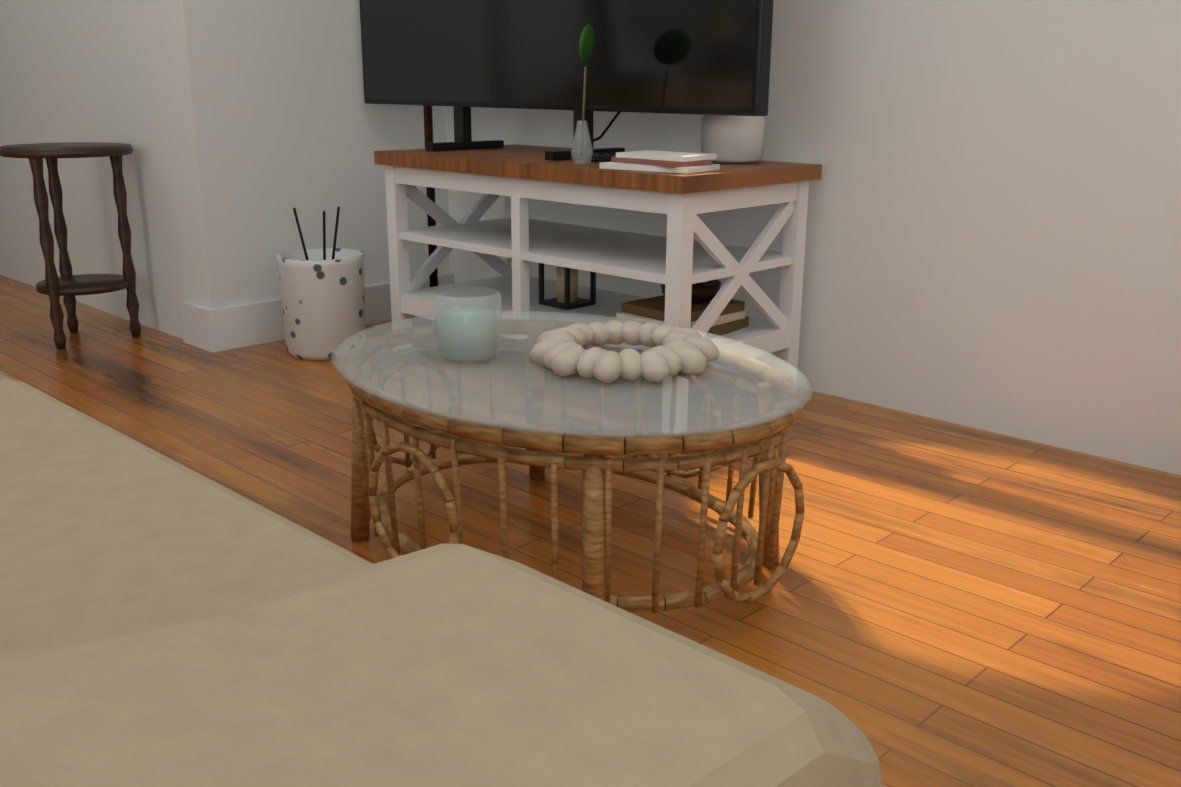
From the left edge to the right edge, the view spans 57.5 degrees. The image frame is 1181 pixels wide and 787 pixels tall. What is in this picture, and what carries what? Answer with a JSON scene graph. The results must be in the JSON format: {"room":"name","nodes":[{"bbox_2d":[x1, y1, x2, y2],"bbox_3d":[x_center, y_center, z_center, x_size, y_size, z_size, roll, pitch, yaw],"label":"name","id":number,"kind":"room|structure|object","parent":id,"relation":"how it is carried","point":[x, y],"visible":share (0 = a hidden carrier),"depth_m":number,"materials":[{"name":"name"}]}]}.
{"room":"living room","nodes":[
{"label":"living room","id":0,"kind":"room"},
{"bbox_2d":[0,0,450,338],"bbox_3d":[-2.105,-1.604,1.784,0.161,3.601,4.521,15,22,42],"label":"wall","id":1,"kind":"structure","parent":0,"point":[243,128],"depth_m":3.01,"materials":[{"name":"white paint"}]},
{"bbox_2d":[192,273,453,352],"bbox_3d":[-0.805,-0.272,3.464,0.038,0.126,0.909,15,22,42],"label":"baseboard","id":2,"kind":"structure","parent":1,"relation":"attached to","point":[227,327],"depth_m":3.23,"materials":[{"name":"white"}]},
{"bbox_2d":[0,259,1180,786],"bbox_3d":[-1.050,0.209,2.111,8.801,0.051,6.331,15,22,42],"label":"floor","id":3,"kind":"structure","parent":0,"point":[942,603],"depth_m":1.91,"materials":[{"name":"brown wood"}]},
{"bbox_2d":[0,142,140,349],"bbox_3d":[-1.532,-0.446,3.227,0.356,0.580,0.360,15,22,42],"label":"table","id":4,"kind":"object","parent":3,"relation":"on","point":[67,285],"visible":1,"depth_m":3.19,"materials":[{"name":"brown wood"}]},
{"bbox_2d":[276,206,365,360],"bbox_3d":[-0.773,-0.323,3.106,0.250,0.421,0.250,15,22,42],"label":"diffuser","id":5,"kind":"object","parent":3,"relation":"on","point":[322,290],"visible":0.92,"depth_m":3.04,"materials":[{"name":"white ceramic"}]},
{"bbox_2d":[412,106,437,326],"bbox_3d":[-0.495,-1.069,3.230,0.338,1.790,0.390,15,22,42],"label":"torchiere floor lamp","id":6,"kind":"object","parent":3,"relation":"on","point":[428,138],"depth_m":3.35,"materials":[{"name":"brown metal"}]},
{"bbox_2d":[0,371,881,786],"bbox_3d":[-0.808,0.123,0.636,1.680,0.941,0.920,15,22,42],"label":"sofa","id":7,"kind":"object","parent":3,"relation":"on","point":[164,621],"visible":1,"depth_m":0.34,"materials":[{"name":"beige fabric"}]},
{"bbox_2d":[331,311,811,613],"bbox_3d":[-0.051,0.106,1.792,0.860,0.341,0.660,15,22,42],"label":"coffee table","id":8,"kind":"object","parent":3,"relation":"on","point":[762,436],"visible":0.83,"depth_m":1.55,"materials":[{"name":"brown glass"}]},
{"bbox_2d":[432,286,501,363],"bbox_3d":[-0.198,-0.112,1.734,0.110,0.105,0.110,15,22,42],"label":"candle","id":9,"kind":"object","parent":8,"relation":"on","point":[467,331],"visible":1,"depth_m":1.70,"materials":[{"name":"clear glass"}]},
{"bbox_2d":[529,321,719,382],"bbox_3d":[0.052,-0.071,1.709,0.297,0.043,0.297,15,22,42],"label":"decor","id":10,"kind":"object","parent":8,"relation":"on","point":[673,351],"visible":1,"depth_m":1.64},
{"bbox_2d":[374,144,821,433],"bbox_3d":[-0.022,-0.336,2.885,1.111,0.581,0.526,15,22,42],"label":"tv stand","id":11,"kind":"object","parent":3,"relation":"on","point":[678,261],"visible":0.67,"depth_m":2.67,"materials":[{"name":"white wood"}]},
{"bbox_2d":[359,0,773,160],"bbox_3d":[-0.109,-1.117,2.791,1.481,0.969,0.364,15,22,42],"label":"tv","id":12,"kind":"object","parent":11,"relation":"on","point":[700,57],"visible":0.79,"depth_m":2.71,"materials":[{"name":"black plastic"}]},
{"bbox_2d":[539,263,595,309],"bbox_3d":[-0.063,-0.318,2.943,0.111,0.152,0.111,15,22,42],"label":"candle lantern","id":13,"kind":"object","parent":11,"relation":"on","point":[566,298],"visible":0.58,"depth_m":2.93,"materials":[{"name":"black metal"}]},
{"bbox_2d":[570,24,594,164],"bbox_3d":[-0.020,-0.686,2.485,0.083,0.312,0.090,15,22,42],"label":"vase","id":14,"kind":"object","parent":11,"relation":"on","point":[586,43],"visible":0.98,"depth_m":2.48,"materials":[{"name":"clear glass"}]},
{"bbox_2d":[584,152,615,161],"bbox_3d":[0.065,-0.576,2.629,0.161,0.022,0.046,8,18,26],"label":"remote control","id":15,"kind":"object","parent":11,"relation":"on","point":[602,157],"visible":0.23,"depth_m":2.63,"materials":[{"name":"black plastic"}]},
{"bbox_2d":[599,150,719,173],"bbox_3d":[0.155,-0.522,2.420,0.239,0.035,0.156,13,20,37],"label":"books","id":16,"kind":"object","parent":11,"relation":"on","point":[668,161],"visible":1,"depth_m":2.37,"materials":[{"name":"white paper"}]},
{"bbox_2d":[616,279,748,338],"bbox_3d":[0.227,-0.227,2.648,0.228,0.145,0.281,13,20,36],"label":"books","id":17,"kind":"object","parent":11,"relation":"on","point":[732,317],"visible":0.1,"depth_m":2.61,"materials":[{"name":"brown paper"}]},
{"bbox_2d":[701,115,764,162],"bbox_3d":[0.349,-0.632,2.650,0.156,0.120,0.156,15,22,42],"label":"ceramic pot","id":18,"kind":"object","parent":11,"relation":"on","point":[731,139],"visible":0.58,"depth_m":2.59,"materials":[{"name":"white ceramic"}]},
{"bbox_2d":[446,0,1180,474],"bbox_3d":[2.931,-1.383,1.143,8.019,3.601,1.511,15,22,42],"label":"wall","id":19,"kind":"structure","parent":0,"point":[994,224],"depth_m":2.41,"materials":[{"name":"white paint"}]}
]}

